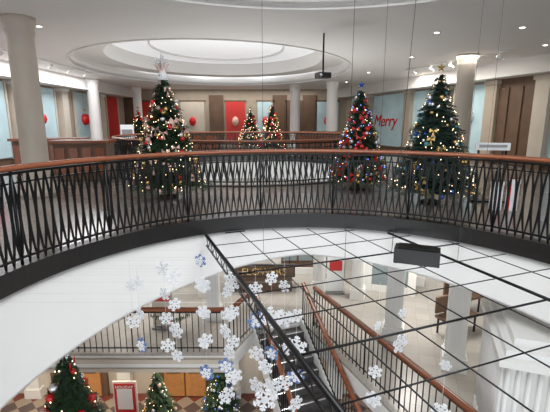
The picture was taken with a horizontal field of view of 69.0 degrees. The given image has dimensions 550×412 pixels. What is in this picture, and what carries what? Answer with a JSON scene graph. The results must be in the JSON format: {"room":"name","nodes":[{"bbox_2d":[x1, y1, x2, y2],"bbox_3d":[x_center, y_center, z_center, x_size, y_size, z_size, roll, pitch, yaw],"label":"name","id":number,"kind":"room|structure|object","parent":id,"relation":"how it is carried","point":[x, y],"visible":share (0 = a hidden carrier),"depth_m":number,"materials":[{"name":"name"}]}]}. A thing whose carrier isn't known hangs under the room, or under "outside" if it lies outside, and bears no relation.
{"room":"shopping mall","nodes":[
{"label":"shopping mall","id":0,"kind":"room"},
{"bbox_2d":[0,79,124,159],"bbox_3d":[-9.575,-2.640,11.196,0.150,3.550,29.000,0,12,0],"label":"wall","id":1,"kind":"structure","parent":0,"point":[120,99],"depth_m":18.86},
{"bbox_2d":[0,80,13,158],"bbox_3d":[-9.380,-2.795,13.003,0.840,2.700,2.380,0,12,0],"label":"poster","id":2,"kind":"object","parent":1,"relation":"attached to","point":[6,151],"visible":0.9,"depth_m":13.92,"materials":[{"name":"blue paper"}]},
{"bbox_2d":[4,79,17,137],"bbox_3d":[-9.330,-3.078,14.579,0.340,3.000,0.580,0,12,0],"label":"pilaster","id":3,"kind":"object","parent":1,"relation":"attached to","point":[7,81],"visible":0.1,"depth_m":14.23,"materials":[{"name":"beige paint"}]},
{"bbox_2d":[41,87,59,136],"bbox_3d":[-9.380,-3.460,16.133,0.560,2.700,2.380,0,12,0],"label":"poster","id":4,"kind":"object","parent":1,"relation":"attached to","point":[48,95],"visible":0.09,"depth_m":16.77,"materials":[{"name":"blue paper"}]},
{"bbox_2d":[55,87,71,136],"bbox_3d":[-9.330,-3.764,17.806,0.340,3.000,0.580,0,12,0],"label":"pilaster","id":5,"kind":"object","parent":1,"relation":"attached to","point":[62,100],"visible":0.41,"depth_m":17.58,"materials":[{"name":"beige paint"}]},
{"bbox_2d":[0,59,132,97],"bbox_3d":[-9.100,-4.029,10.900,0.800,0.510,29.000,0,12,0],"label":"trim","id":6,"kind":"structure","parent":1,"relation":"attached to","point":[47,77],"depth_m":17.03,"materials":[{"name":"paint"}]},
{"bbox_2d":[71,91,90,138],"bbox_3d":[-9.380,-4.271,19.948,0.560,2.700,2.180,0,12,0],"label":"poster","id":7,"kind":"object","parent":1,"relation":"attached to","point":[80,100],"visible":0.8,"depth_m":19.45,"materials":[{"name":"blue paper"}]},
{"bbox_2d":[99,93,107,138],"bbox_3d":[-9.330,-4.575,21.621,0.340,3.000,0.580,0,12,0],"label":"pilaster","id":8,"kind":"object","parent":1,"relation":"attached to","point":[101,96],"visible":0.29,"depth_m":21.51,"materials":[{"name":"beige paint"}]},
{"bbox_2d":[104,97,120,138],"bbox_3d":[-9.420,-4.978,23.274,0.100,2.700,1.780,0,12,0],"label":"poster","id":9,"kind":"object","parent":1,"relation":"attached to","point":[111,104],"visible":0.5,"depth_m":23.16,"materials":[{"name":"red paper"}]},
{"bbox_2d":[0,393,371,411],"bbox_3d":[0.000,7.345,5.702,19.000,0.100,14.000,0,12,0],"label":"ground","id":10,"kind":"structure","parent":0,"point":[18,403],"depth_m":12.04,"materials":[{"name":"tile"}]},
{"bbox_2d":[39,353,106,411],"bbox_3d":[-3.802,4.551,7.532,3.232,4.605,3.270,-8,14,-32],"label":"tree","id":11,"kind":"object","parent":10,"relation":"on","point":[72,393],"visible":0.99,"depth_m":7.10,"materials":[{"name":"green plant"}]},
{"bbox_2d":[112,381,138,411],"bbox_3d":[-3.950,5.393,10.654,0.620,1.640,0.350,0,12,0],"label":"stand","id":12,"kind":"object","parent":10,"relation":"on","point":[125,395],"visible":1,"depth_m":10.52,"materials":[{"name":"white paint"}]},
{"bbox_2d":[139,373,181,411],"bbox_3d":[-3.008,5.143,10.284,1.617,2.303,1.612,-11,16,-43],"label":"tree","id":13,"kind":"object","parent":10,"relation":"on","point":[158,399],"visible":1,"depth_m":10.09,"materials":[{"name":"green plant"}]},
{"bbox_2d":[198,373,243,411],"bbox_3d":[-1.529,5.038,11.280,1.394,2.093,1.376,-3,12,-14],"label":"tree","id":14,"kind":"object","parent":10,"relation":"on","point":[212,401],"visible":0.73,"depth_m":11.11,"materials":[{"name":"green plant"}]},
{"bbox_2d":[253,317,334,411],"bbox_3d":[1.072,5.220,7.716,1.330,3.820,5.610,-5,13,-20],"label":"staircase","id":15,"kind":"structure","parent":10,"relation":"on","point":[307,404],"depth_m":9.13,"materials":[{"name":"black metal"}]},
{"bbox_2d":[253,291,297,411],"bbox_3d":[0.490,4.589,7.349,0.108,4.326,5.456,-5,13,-20],"label":"stair railing","id":16,"kind":"object","parent":15,"relation":"on","point":[269,342],"visible":0.45,"depth_m":8.38,"materials":[{"name":"brown wood"}]},
{"bbox_2d":[301,282,361,411],"bbox_3d":[1.657,4.496,7.786,0.108,4.326,5.456,-5,13,-20],"label":"stair railing","id":17,"kind":"object","parent":15,"relation":"on","point":[338,364],"visible":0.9,"depth_m":8.81,"materials":[{"name":"brown wood"}]},
{"bbox_2d":[20,345,354,392],"bbox_3d":[-1.750,4.368,12.251,15.500,3.000,0.150,0,12,0],"label":"wall","id":18,"kind":"structure","parent":0,"point":[248,366],"depth_m":12.37,"materials":[{"name":"beige paint"}]},
{"bbox_2d":[24,374,45,398],"bbox_3d":[-7.400,4.411,12.050,0.500,3.000,0.260,0,12,0],"label":"pilaster","id":19,"kind":"object","parent":18,"relation":"attached to","point":[35,389],"visible":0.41,"depth_m":12.21,"materials":[{"name":"white paint"}]},
{"bbox_2d":[50,373,109,395],"bbox_3d":[-6.000,4.645,12.103,1.900,2.520,0.254,0,12,0],"label":"door","id":20,"kind":"structure","parent":18,"relation":"in","point":[98,382],"depth_m":12.23,"materials":[{"name":"orange wood"}]},
{"bbox_2d":[117,373,132,380],"bbox_3d":[-4.600,4.411,12.050,0.500,3.000,0.260,0,12,0],"label":"pilaster","id":21,"kind":"object","parent":18,"relation":"attached to","point":[120,376],"depth_m":12.15,"materials":[{"name":"white paint"}]},
{"bbox_2d":[158,373,211,395],"bbox_3d":[-2.750,4.645,12.103,1.800,2.520,0.254,0,12,0],"label":"door","id":22,"kind":"structure","parent":18,"relation":"in","point":[178,384],"depth_m":12.21,"materials":[{"name":"orange wood"}]},
{"bbox_2d":[228,362,240,398],"bbox_3d":[-1.300,4.411,12.050,0.500,3.000,0.260,0,12,0],"label":"pilaster","id":23,"kind":"object","parent":18,"relation":"attached to","point":[237,387],"visible":0.17,"depth_m":12.19,"materials":[{"name":"white paint"}]},
{"bbox_2d":[50,322,388,411],"bbox_3d":[0.000,3.457,8.505,19.000,0.340,21.200,0,12,0],"label":"fascia","id":24,"kind":"structure","parent":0,"point":[357,386],"depth_m":8.71,"materials":[{"name":"white paint"}]},
{"bbox_2d":[43,358,230,372],"bbox_3d":[-5.200,3.453,8.667,8.500,0.320,0.080,0,12,0],"label":"trim","id":25,"kind":"structure","parent":24,"relation":"attached to","point":[77,360],"depth_m":8.64,"materials":[{"name":"beige paint"}]},
{"bbox_2d":[141,89,346,144],"bbox_3d":[-2.500,-5.671,25.452,14.000,3.550,0.150,0,12,0],"label":"wall","id":26,"kind":"structure","parent":0,"point":[250,95],"depth_m":25.12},
{"bbox_2d":[123,98,134,127],"bbox_3d":[-9.100,-5.469,25.347,0.900,3.000,0.140,0,12,0],"label":"panelling","id":27,"kind":"object","parent":26,"relation":"attached to","point":[128,102],"visible":0.32,"depth_m":25.17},
{"bbox_2d":[142,100,154,126],"bbox_3d":[-8.200,-5.345,25.240,1.350,2.580,0.440,0,12,0],"label":"poster","id":28,"kind":"object","parent":26,"relation":"attached to","point":[145,107],"visible":0.27,"depth_m":25.16,"materials":[{"name":"red paper"}]},
{"bbox_2d":[179,100,205,130],"bbox_3d":[-5.200,-5.345,25.240,1.650,2.580,0.440,0,12,0],"label":"poster","id":29,"kind":"object","parent":26,"relation":"attached to","point":[193,112],"visible":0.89,"depth_m":25.22,"materials":[{"name":"paper"}]},
{"bbox_2d":[209,95,223,139],"bbox_3d":[-3.700,-5.469,25.347,0.900,3.000,0.140,0,12,0],"label":"panelling","id":30,"kind":"object","parent":26,"relation":"attached to","point":[216,108],"visible":0.71,"depth_m":25.22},
{"bbox_2d":[224,100,245,139],"bbox_3d":[-2.500,-5.345,25.240,1.350,2.580,0.440,0,12,0],"label":"poster","id":31,"kind":"object","parent":26,"relation":"attached to","point":[235,109],"visible":0.86,"depth_m":25.24,"materials":[{"name":"red paper"}]},
{"bbox_2d":[256,100,272,138],"bbox_3d":[-0.600,-5.345,25.240,1.150,2.580,0.440,0,12,0],"label":"poster","id":32,"kind":"object","parent":26,"relation":"attached to","point":[266,103],"visible":0.51,"depth_m":25.19,"materials":[{"name":"blue paper"}]},
{"bbox_2d":[273,95,286,139],"bbox_3d":[0.300,-5.469,25.347,0.900,3.000,0.140,0,12,0],"label":"panelling","id":33,"kind":"object","parent":26,"relation":"attached to","point":[279,103],"visible":0.64,"depth_m":25.16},
{"bbox_2d":[285,100,289,139],"bbox_3d":[0.792,-5.443,25.373,0.268,2.414,0.100,0,12,0],"label":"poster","id":34,"kind":"object","parent":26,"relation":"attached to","point":[288,115],"depth_m":25.29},
{"bbox_2d":[302,95,316,130],"bbox_3d":[2.200,-5.469,25.347,0.900,3.000,0.140,0,12,0],"label":"panelling","id":35,"kind":"object","parent":26,"relation":"attached to","point":[309,104],"visible":0.64,"depth_m":25.21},
{"bbox_2d":[315,100,326,130],"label":"poster","id":36,"kind":"object","parent":26,"relation":"attached to","point":[321,105],"depth_m":25.24,"materials":[{"name":"blue paper"}]},
{"bbox_2d":[206,179,313,184],"bbox_3d":[-1.300,-0.381,18.602,16.400,2.850,0.150,0,12,0],"label":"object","id":37,"kind":"structure","parent":0,"point":[222,179],"depth_m":18.38,"materials":[{"name":"white paint"}]},
{"bbox_2d":[0,0,549,88],"bbox_3d":[0.000,-4.328,10.837,19.000,0.100,29.000,0,12,0],"label":"ceiling","id":38,"kind":"structure","parent":0,"point":[69,25],"depth_m":8.72,"materials":[{"name":"paint"}]},
{"bbox_2d":[0,48,92,76],"bbox_3d":[-7.411,-4.511,12.587,0.190,0.247,7.500,0,12,0],"label":"track light","id":39,"kind":"object","parent":38,"relation":"attached to","point":[50,66],"visible":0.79,"depth_m":13.62,"materials":[{"name":"white paint"}]},
{"bbox_2d":[66,38,350,85],"bbox_3d":[-2.200,-5.773,15.642,10.120,0.990,12.720,0,12,0],"label":"ceiling dome","id":40,"kind":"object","parent":38,"relation":"attached to","point":[207,60],"depth_m":17.59,"materials":[{"name":"paint"}]},
{"bbox_2d":[166,0,445,10],"bbox_3d":[0.500,-2.907,2.603,8.920,0.804,8.920,0,12,0],"label":"trim","id":41,"kind":"structure","parent":38,"relation":"attached to","point":[201,2],"depth_m":6.89,"materials":[{"name":"paint"}]},
{"bbox_2d":[205,0,549,411],"bbox_3d":[2.069,-0.945,3.637,4.347,4.124,6.364,-5,13,-20],"label":"grid","id":42,"kind":"object","parent":41,"relation":"hanging from","point":[411,253],"visible":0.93,"depth_m":4.06,"materials":[{"name":"black metal"}]},
{"bbox_2d":[366,293,381,407],"bbox_3d":[1.150,1.594,4.530,0.189,1.563,0.084,3,12,14],"label":"garland","id":43,"kind":"object","parent":42,"relation":"hanging from","point":[373,399],"visible":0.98,"depth_m":4.60,"materials":[{"name":"white"}]},
{"bbox_2d":[393,282,406,352],"bbox_3d":[1.450,1.259,4.561,0.238,0.920,0.034,-6,13,-26],"label":"garland","id":44,"kind":"object","parent":42,"relation":"hanging from","point":[402,313],"visible":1,"depth_m":4.61,"materials":[{"name":"white"}]},
{"bbox_2d":[431,314,451,411],"bbox_3d":[1.620,1.533,3.802,0.186,1.140,0.033,5,13,23],"label":"garland","id":45,"kind":"object","parent":42,"relation":"hanging from","point":[444,366],"visible":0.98,"depth_m":3.83,"materials":[{"name":"white"}]},
{"bbox_2d":[315,33,330,78],"bbox_3d":[1.100,-3.407,9.077,0.363,0.970,0.363,0,12,0],"label":"ceiling projector","id":46,"kind":"object","parent":38,"relation":"hanging from","point":[319,75],"depth_m":9.07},
{"bbox_2d":[0,145,549,268],"bbox_3d":[0.000,-0.855,11.575,19.000,0.100,29.000,0,12,0],"label":"floor","id":47,"kind":"structure","parent":0,"point":[6,178],"depth_m":7.36,"materials":[{"name":"tile"}]},
{"bbox_2d":[0,13,55,198],"bbox_3d":[-4.900,-1.905,7.978,0.675,3.450,0.675,0,12,0],"label":"round column","id":48,"kind":"structure","parent":47,"relation":"on","point":[18,29],"depth_m":7.74,"materials":[{"name":"paint"}]},
{"bbox_2d":[7,137,88,174],"bbox_3d":[-6.600,-1.498,11.847,1.950,1.025,0.850,-3,12,-14],"label":"counter","id":49,"kind":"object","parent":47,"relation":"on","point":[15,141],"depth_m":11.35,"materials":[{"name":"brown wood"}]},
{"bbox_2d":[48,139,116,180],"bbox_3d":[-5.000,-1.228,10.576,1.450,1.025,0.850,-1,12,-6],"label":"counter","id":50,"kind":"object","parent":47,"relation":"on","point":[63,149],"depth_m":10.19,"materials":[{"name":"brown wood"}]},
{"bbox_2d":[85,78,102,138],"bbox_3d":[-8.600,-4.276,19.129,0.729,3.450,0.729,0,12,0],"label":"round column","id":51,"kind":"structure","parent":47,"relation":"on","point":[92,84],"depth_m":18.87,"materials":[{"name":"paint"}]},
{"bbox_2d":[120,125,133,153],"bbox_3d":[-6.900,-3.124,18.761,0.600,1.350,0.300,-1,12,-6],"label":"information sign","id":52,"kind":"object","parent":47,"relation":"on","point":[125,129],"visible":0.45,"depth_m":18.64,"materials":[{"name":"white"}]},
{"bbox_2d":[131,86,142,123],"bbox_3d":[-8.000,-5.190,23.433,0.675,3.450,0.675,0,12,0],"label":"round column","id":53,"kind":"structure","parent":47,"relation":"on","point":[136,90],"depth_m":23.05,"materials":[{"name":"paint"}]},
{"bbox_2d":[131,107,148,146],"bbox_3d":[-7.419,-4.260,21.816,1.689,2.303,1.735,7,14,29],"label":"tree","id":54,"kind":"object","parent":47,"relation":"on","point":[139,120],"visible":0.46,"depth_m":21.57,"materials":[{"name":"green plant"}]},
{"bbox_2d":[126,53,212,198],"bbox_3d":[-2.135,-1.540,7.892,1.865,2.771,1.907,-5,13,-23],"label":"tree","id":55,"kind":"object","parent":47,"relation":"on","point":[165,134],"visible":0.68,"depth_m":7.63,"materials":[{"name":"green plant"}]},
{"bbox_2d":[189,131,220,150],"bbox_3d":[-3.900,-2.954,18.694,2.750,1.025,0.850,0,12,0],"label":"countertop","id":56,"kind":"structure","parent":47,"relation":"on","point":[194,135],"depth_m":18.31,"materials":[{"name":"brown wood"}]},
{"bbox_2d":[126,161,337,181],"bbox_3d":[-0.900,-0.754,13.744,8.640,0.800,8.640,0,12,0],"label":"fascia","id":57,"kind":"object","parent":47,"relation":"attached to","point":[232,163],"visible":0.05,"depth_m":17.59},
{"bbox_2d":[111,131,378,186],"bbox_3d":[-0.900,-1.771,13.527,8.618,1.280,8.618,-4,13,-19],"label":"balustrade","id":58,"kind":"object","parent":47,"relation":"on","point":[118,145],"visible":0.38,"depth_m":10.07,"materials":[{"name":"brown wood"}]},
{"bbox_2d":[237,107,260,149],"bbox_3d":[-1.335,-4.131,21.210,1.798,2.303,1.873,-8,15,-34],"label":"tree","id":59,"kind":"object","parent":47,"relation":"on","point":[249,124],"visible":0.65,"depth_m":20.98,"materials":[{"name":"green plant"}]},
{"bbox_2d":[258,101,284,148],"bbox_3d":[-0.161,-3.650,18.567,1.582,2.460,1.547,-11,16,-42],"label":"tree","id":60,"kind":"object","parent":47,"relation":"on","point":[271,125],"visible":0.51,"depth_m":18.35,"materials":[{"name":"green plant"}]},
{"bbox_2d":[0,149,549,299],"bbox_3d":[0.500,0.401,3.306,6.819,1.280,6.819,-6,14,-27],"label":"balustrade","id":61,"kind":"object","parent":47,"relation":"on","point":[15,277],"visible":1,"depth_m":5.60,"materials":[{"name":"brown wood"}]},
{"bbox_2d":[102,257,220,257],"bbox_3d":[-1.239,0.768,4.662,2.959,0.001,1.601,0,12,0],"label":"wire","id":62,"kind":"object","parent":61,"relation":"attached to","point":[102,257],"visible":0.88,"depth_m":5.15,"materials":[{"name":"white"}]},
{"bbox_2d":[125,260,140,327],"bbox_3d":[-1.850,1.143,5.150,0.185,0.938,0.049,0,12,0],"label":"garland","id":63,"kind":"object","parent":62,"relation":"hanging from","point":[127,282],"visible":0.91,"depth_m":5.21,"materials":[{"name":"white"}]},
{"bbox_2d":[130,269,146,351],"bbox_3d":[-1.650,1.286,4.874,0.187,1.103,0.073,4,13,18],"label":"garland","id":64,"kind":"object","parent":62,"relation":"hanging from","point":[142,345],"visible":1,"depth_m":4.87,"materials":[{"name":"white"}]},
{"bbox_2d":[155,258,174,352],"bbox_3d":[-1.450,1.325,5.291,0.204,1.353,0.078,2,12,11],"label":"garland","id":65,"kind":"object","parent":62,"relation":"hanging from","point":[162,267],"visible":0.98,"depth_m":5.30,"materials":[{"name":"white"}]},
{"bbox_2d":[164,268,183,361],"bbox_3d":[-1.220,1.347,4.887,0.192,1.237,0.132,-1,12,-5],"label":"garland","id":66,"kind":"object","parent":62,"relation":"hanging from","point":[172,276],"visible":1,"depth_m":4.87,"materials":[{"name":"white"}]},
{"bbox_2d":[194,254,208,348],"bbox_3d":[-1.020,1.331,5.599,0.186,1.491,0.085,2,12,11],"label":"garland","id":67,"kind":"object","parent":62,"relation":"hanging from","point":[201,260],"visible":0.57,"depth_m":5.53,"materials":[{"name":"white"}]},
{"bbox_2d":[196,266,213,379],"bbox_3d":[-0.880,1.490,5.019,0.200,1.562,0.089,0,12,0],"label":"garland","id":68,"kind":"object","parent":62,"relation":"hanging from","point":[204,371],"visible":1,"depth_m":5.04,"materials":[{"name":"white"}]},
{"bbox_2d":[218,308,234,403],"bbox_3d":[-0.520,1.520,4.208,0.173,1.282,0.125,0,12,0],"label":"garland","id":69,"kind":"object","parent":62,"relation":"hanging from","point":[224,364],"visible":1,"depth_m":4.23,"materials":[{"name":"white"}]},
{"bbox_2d":[220,250,235,359],"bbox_3d":[-0.660,1.409,5.616,0.217,1.652,0.112,-1,12,-5],"label":"garland","id":70,"kind":"object","parent":62,"relation":"hanging from","point":[224,288],"visible":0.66,"depth_m":5.64,"materials":[{"name":"white"}]},
{"bbox_2d":[224,271,241,384],"bbox_3d":[-0.500,1.459,4.706,0.215,1.453,0.130,3,12,12],"label":"garland","id":71,"kind":"object","parent":62,"relation":"hanging from","point":[233,376],"visible":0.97,"depth_m":4.68,"materials":[{"name":"white"}]},
{"bbox_2d":[247,280,263,391],"bbox_3d":[-0.240,1.592,5.041,0.214,1.771,0.132,1,12,3],"label":"garland","id":72,"kind":"object","parent":62,"relation":"hanging from","point":[255,288],"visible":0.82,"depth_m":5.09,"materials":[{"name":"white"}]},
{"bbox_2d":[253,359,277,410],"bbox_3d":[-0.100,1.525,4.005,0.255,1.209,0.058,1,12,3],"label":"garland","id":73,"kind":"object","parent":62,"relation":"hanging from","point":[265,399],"visible":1,"depth_m":4.09,"materials":[{"name":"white"}]},
{"bbox_2d":[261,271,282,395],"bbox_3d":[-0.040,1.566,4.831,0.268,1.638,0.103,2,12,9],"label":"garland","id":74,"kind":"object","parent":62,"relation":"hanging from","point":[270,353],"visible":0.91,"depth_m":4.84,"materials":[{"name":"white"}]},
{"bbox_2d":[275,260,292,390],"bbox_3d":[0.120,1.597,5.247,0.260,1.867,0.075,2,12,11],"label":"garland","id":75,"kind":"object","parent":62,"relation":"hanging from","point":[283,383],"visible":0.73,"depth_m":5.23,"materials":[{"name":"white"}]},
{"bbox_2d":[286,309,306,411],"bbox_3d":[0.240,1.621,4.536,0.230,1.618,0.112,-1,12,-6],"label":"garland","id":76,"kind":"object","parent":62,"relation":"hanging from","point":[292,376],"visible":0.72,"depth_m":4.58,"materials":[{"name":"white"}]},
{"bbox_2d":[0,227,549,409],"bbox_3d":[0.500,1.569,3.554,6.840,1.106,6.840,0,12,0],"label":"fascia","id":77,"kind":"object","parent":47,"relation":"attached to","point":[42,322],"visible":0.73,"depth_m":5.44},
{"bbox_2d":[288,84,300,148],"bbox_3d":[1.100,-4.899,22.064,0.756,3.450,0.756,0,12,0],"label":"round column","id":78,"kind":"structure","parent":47,"relation":"on","point":[295,89],"depth_m":21.77,"materials":[{"name":"paint"}]},
{"bbox_2d":[295,131,342,148],"bbox_3d":[2.100,-3.079,19.281,2.350,1.025,0.850,0,12,0],"label":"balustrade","id":79,"kind":"structure","parent":47,"relation":"on","point":[296,136],"depth_m":18.88,"materials":[{"name":"brown wood"}]},
{"bbox_2d":[326,81,338,130],"bbox_3d":[2.900,-4.567,20.498,0.756,3.450,0.756,0,12,0],"label":"round column","id":80,"kind":"structure","parent":47,"relation":"on","point":[332,86],"depth_m":20.18,"materials":[{"name":"paint"}]},
{"bbox_2d":[320,82,389,190],"bbox_3d":[1.860,-1.516,8.777,1.679,2.355,1.648,-11,16,-41],"label":"tree","id":81,"kind":"object","parent":47,"relation":"on","point":[362,133],"visible":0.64,"depth_m":8.56,"materials":[{"name":"green plant"}]},
{"bbox_2d":[383,63,482,204],"bbox_3d":[2.936,-1.300,7.338,1.873,2.533,2.025,9,15,37],"label":"tree","id":82,"kind":"object","parent":47,"relation":"on","point":[437,132],"visible":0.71,"depth_m":7.09,"materials":[{"name":"green plant"}]},
{"bbox_2d":[452,53,479,151],"bbox_3d":[5.750,-2.820,12.282,0.702,3.450,0.702,0,12,0],"label":"round column","id":83,"kind":"structure","parent":47,"relation":"on","point":[467,62],"depth_m":11.97,"materials":[{"name":"paint"}]},
{"bbox_2d":[475,143,510,165],"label":"information sign","id":84,"kind":"object","parent":47,"relation":"on","point":[493,146],"depth_m":7.51,"materials":[{"name":"white"}]},
{"bbox_2d":[504,177,520,210],"bbox_3d":[4.100,-0.214,6.907,0.151,0.598,0.152,-6,14,-28],"label":"gift box","id":85,"kind":"object","parent":47,"relation":"on","point":[512,189],"visible":0.5,"depth_m":6.86,"materials":[{"name":"white"}]},
{"bbox_2d":[69,259,485,411],"bbox_3d":[0.000,3.262,8.463,19.000,0.060,21.200,0,12,0],"label":"floor","id":86,"kind":"structure","parent":0,"point":[420,309],"depth_m":9.38,"materials":[{"name":"tile"}]},
{"bbox_2d":[72,307,230,351],"bbox_3d":[-5.191,2.662,8.601,8.450,1.055,0.110,0,12,0],"label":"balcony railing","id":87,"kind":"object","parent":86,"relation":"on","point":[148,310],"visible":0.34,"depth_m":8.60,"materials":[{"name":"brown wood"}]},
{"bbox_2d":[152,293,174,329],"bbox_3d":[-2.700,2.352,9.599,0.520,1.238,0.220,0,12,0],"label":"banner stand","id":88,"kind":"object","parent":86,"relation":"on","point":[160,302],"visible":0.4,"depth_m":9.61,"materials":[{"name":"beige paint"}]},
{"bbox_2d":[205,274,222,321],"bbox_3d":[-1.550,1.489,9.926,0.405,2.800,0.405,0,12,0],"label":"square pillar","id":89,"kind":"structure","parent":86,"relation":"on","point":[213,295],"depth_m":9.94,"materials":[{"name":"white paint"}]},
{"bbox_2d":[232,293,249,348],"bbox_3d":[-0.751,2.563,9.068,0.110,1.055,0.805,5,13,22],"label":"balcony railing","id":90,"kind":"object","parent":86,"relation":"on","point":[240,300],"visible":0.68,"depth_m":9.05,"materials":[{"name":"brown metal"}]},
{"bbox_2d":[231,274,291,290],"bbox_3d":[-0.350,2.148,12.009,1.850,0.644,0.650,0,12,0],"label":"stall","id":91,"kind":"object","parent":86,"relation":"on","point":[248,280],"visible":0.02,"depth_m":11.75,"materials":[{"name":"brown wood"}]},
{"bbox_2d":[272,255,326,273],"bbox_3d":[1.000,0.835,13.003,2.180,2.800,0.290,0,12,0],"label":"shopfront","id":92,"kind":"object","parent":86,"relation":"on","point":[299,259],"visible":0.12,"depth_m":13.15,"materials":[{"name":"white paint"}]},
{"bbox_2d":[311,255,326,294],"bbox_3d":[1.300,1.156,11.492,0.405,2.800,0.405,4,13,20],"label":"square pillar","id":93,"kind":"structure","parent":86,"relation":"on","point":[319,271],"depth_m":11.52,"materials":[{"name":"white paint"}]},
{"bbox_2d":[326,257,344,294],"bbox_3d":[1.750,1.936,11.555,0.520,1.238,0.220,0,12,0],"label":"banner stand","id":94,"kind":"object","parent":86,"relation":"on","point":[332,288],"visible":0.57,"depth_m":11.57,"materials":[{"name":"white"}]},
{"bbox_2d":[349,260,365,300],"bbox_3d":[2.350,1.239,11.100,0.405,2.800,0.405,4,13,20],"label":"square pillar","id":95,"kind":"structure","parent":86,"relation":"on","point":[358,268],"depth_m":11.13,"materials":[{"name":"white paint"}]},
{"bbox_2d":[364,263,416,295],"bbox_3d":[3.350,1.352,11.533,1.600,2.400,0.300,4,13,17],"label":"window","id":96,"kind":"structure","parent":86,"relation":"on","point":[379,282],"depth_m":11.71,"materials":[{"name":"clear glass"}]},
{"bbox_2d":[382,267,405,341],"bbox_3d":[2.750,1.676,9.046,0.486,2.800,0.486,4,13,20],"label":"square pillar","id":97,"kind":"structure","parent":86,"relation":"on","point":[391,324],"depth_m":8.99,"materials":[{"name":"white paint"}]},
{"bbox_2d":[313,286,477,411],"bbox_3d":[3.324,3.599,4.193,0.110,1.055,12.282,-5,13,-22],"label":"balcony railing","id":98,"kind":"object","parent":86,"relation":"on","point":[452,397],"visible":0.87,"depth_m":7.18,"materials":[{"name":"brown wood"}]},
{"bbox_2d":[440,284,471,374],"bbox_3d":[3.650,1.915,7.921,0.486,2.800,0.486,4,13,20],"label":"square pillar","id":99,"kind":"structure","parent":86,"relation":"on","point":[459,299],"depth_m":7.87,"materials":[{"name":"white paint"}]},
{"bbox_2d":[435,294,478,332],"bbox_3d":[4.297,2.562,9.446,1.000,0.900,0.395,-5,13,-22],"label":"bench","id":100,"kind":"object","parent":86,"relation":"on","point":[443,300],"visible":0.32,"depth_m":9.41,"materials":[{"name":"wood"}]},
{"bbox_2d":[443,283,482,311],"bbox_3d":[4.897,2.354,10.424,1.000,0.900,0.395,-5,13,-22],"label":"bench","id":101,"kind":"object","parent":86,"relation":"on","point":[474,296],"visible":0.23,"depth_m":10.38,"materials":[{"name":"brown wood"}]},
{"bbox_2d":[473,298,549,411],"bbox_3d":[3.950,2.666,5.781,1.700,2.220,1.900,4,13,20],"label":"kiosk","id":102,"kind":"object","parent":86,"relation":"on","point":[524,378],"visible":0.9,"depth_m":5.17,"materials":[{"name":"white paint"}]},
{"bbox_2d":[327,363,341,398],"bbox_3d":[1.800,4.411,12.050,0.500,3.000,0.260,0,12,0],"label":"pilaster","id":103,"kind":"object","parent":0,"point":[328,365],"visible":0.12,"depth_m":12.17,"materials":[{"name":"white paint"}]},
{"bbox_2d":[346,82,549,163],"bbox_3d":[7.072,-3.997,17.576,0.150,3.550,16.763,-4,13,-17],"label":"wall","id":104,"kind":"structure","parent":0,"point":[348,102],"depth_m":21.77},
{"bbox_2d":[373,93,403,146],"bbox_3d":[5.861,-4.474,20.903,0.100,2.700,3.080,-4,13,-17],"label":"poster","id":105,"kind":"object","parent":104,"relation":"attached to","point":[391,111],"visible":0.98,"depth_m":20.69,"materials":[{"name":"blue paper"}]},
{"bbox_2d":[399,89,416,150],"bbox_3d":[6.338,-4.045,19.126,0.340,3.000,0.580,-4,13,-17],"label":"pilaster","id":106,"kind":"object","parent":104,"relation":"attached to","point":[409,101],"visible":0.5,"depth_m":18.96,"materials":[{"name":"beige paint"}]},
{"bbox_2d":[411,90,434,142],"bbox_3d":[6.799,-3.850,17.968,0.100,2.700,2.380,-4,13,-17],"label":"poster","id":107,"kind":"object","parent":104,"relation":"attached to","point":[419,96],"visible":0.19,"depth_m":18.43,"materials":[{"name":"blue paper"}]},
{"bbox_2d":[337,53,549,97],"bbox_3d":[6.618,-5.356,17.142,0.800,0.510,16.763,-4,13,-17],"label":"trim","id":108,"kind":"structure","parent":104,"relation":"attached to","point":[540,64],"depth_m":14.81,"materials":[{"name":"paint"}]},
{"bbox_2d":[452,84,485,153],"bbox_3d":[7.510,-3.349,15.611,0.580,2.700,1.783,-3,12,-15],"label":"poster","id":109,"kind":"object","parent":104,"relation":"attached to","point":[479,95],"visible":0.16,"depth_m":15.20,"materials":[{"name":"blue paper"}]},
{"bbox_2d":[478,79,501,163],"bbox_3d":[7.806,-3.068,14.529,0.340,3.000,0.580,-4,13,-17],"label":"pilaster","id":110,"kind":"object","parent":104,"relation":"attached to","point":[490,89],"visible":0.62,"depth_m":14.39,"materials":[{"name":"beige paint"}]},
{"bbox_2d":[492,75,535,165],"bbox_3d":[8.187,-2.876,13.625,0.145,2.900,1.700,-4,13,-17],"label":"panelling","id":111,"kind":"object","parent":104,"relation":"attached to","point":[516,95],"visible":0.68,"depth_m":13.56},
{"bbox_2d":[522,73,549,169],"bbox_3d":[8.400,-2.673,12.671,0.340,3.000,0.580,-4,13,-17],"label":"pilaster","id":112,"kind":"object","parent":104,"relation":"attached to","point":[540,114],"visible":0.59,"depth_m":12.58,"materials":[{"name":"beige paint"}]},
{"bbox_2d":[544,115,549,157],"bbox_3d":[8.776,-2.498,11.610,0.764,2.700,1.824,0,12,0],"label":"poster","id":113,"kind":"object","parent":104,"relation":"attached to","point":[547,144],"visible":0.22,"depth_m":12.54,"materials":[{"name":"blue paper"}]},
{"bbox_3d":[0.000,-0.342,11.684,19.000,0.050,29.000,0,12,0],"label":"ceiling","id":114,"kind":"structure","parent":0,"visible":0},
{"bbox_2d":[233,256,294,276],"bbox_3d":[-0.300,0.933,10.810,1.700,2.080,0.120,0,12,0],"label":"shop sign","id":115,"kind":"object","parent":114,"relation":"hanging from","point":[290,272],"visible":0.71,"depth_m":10.94,"materials":[{"name":"black"}]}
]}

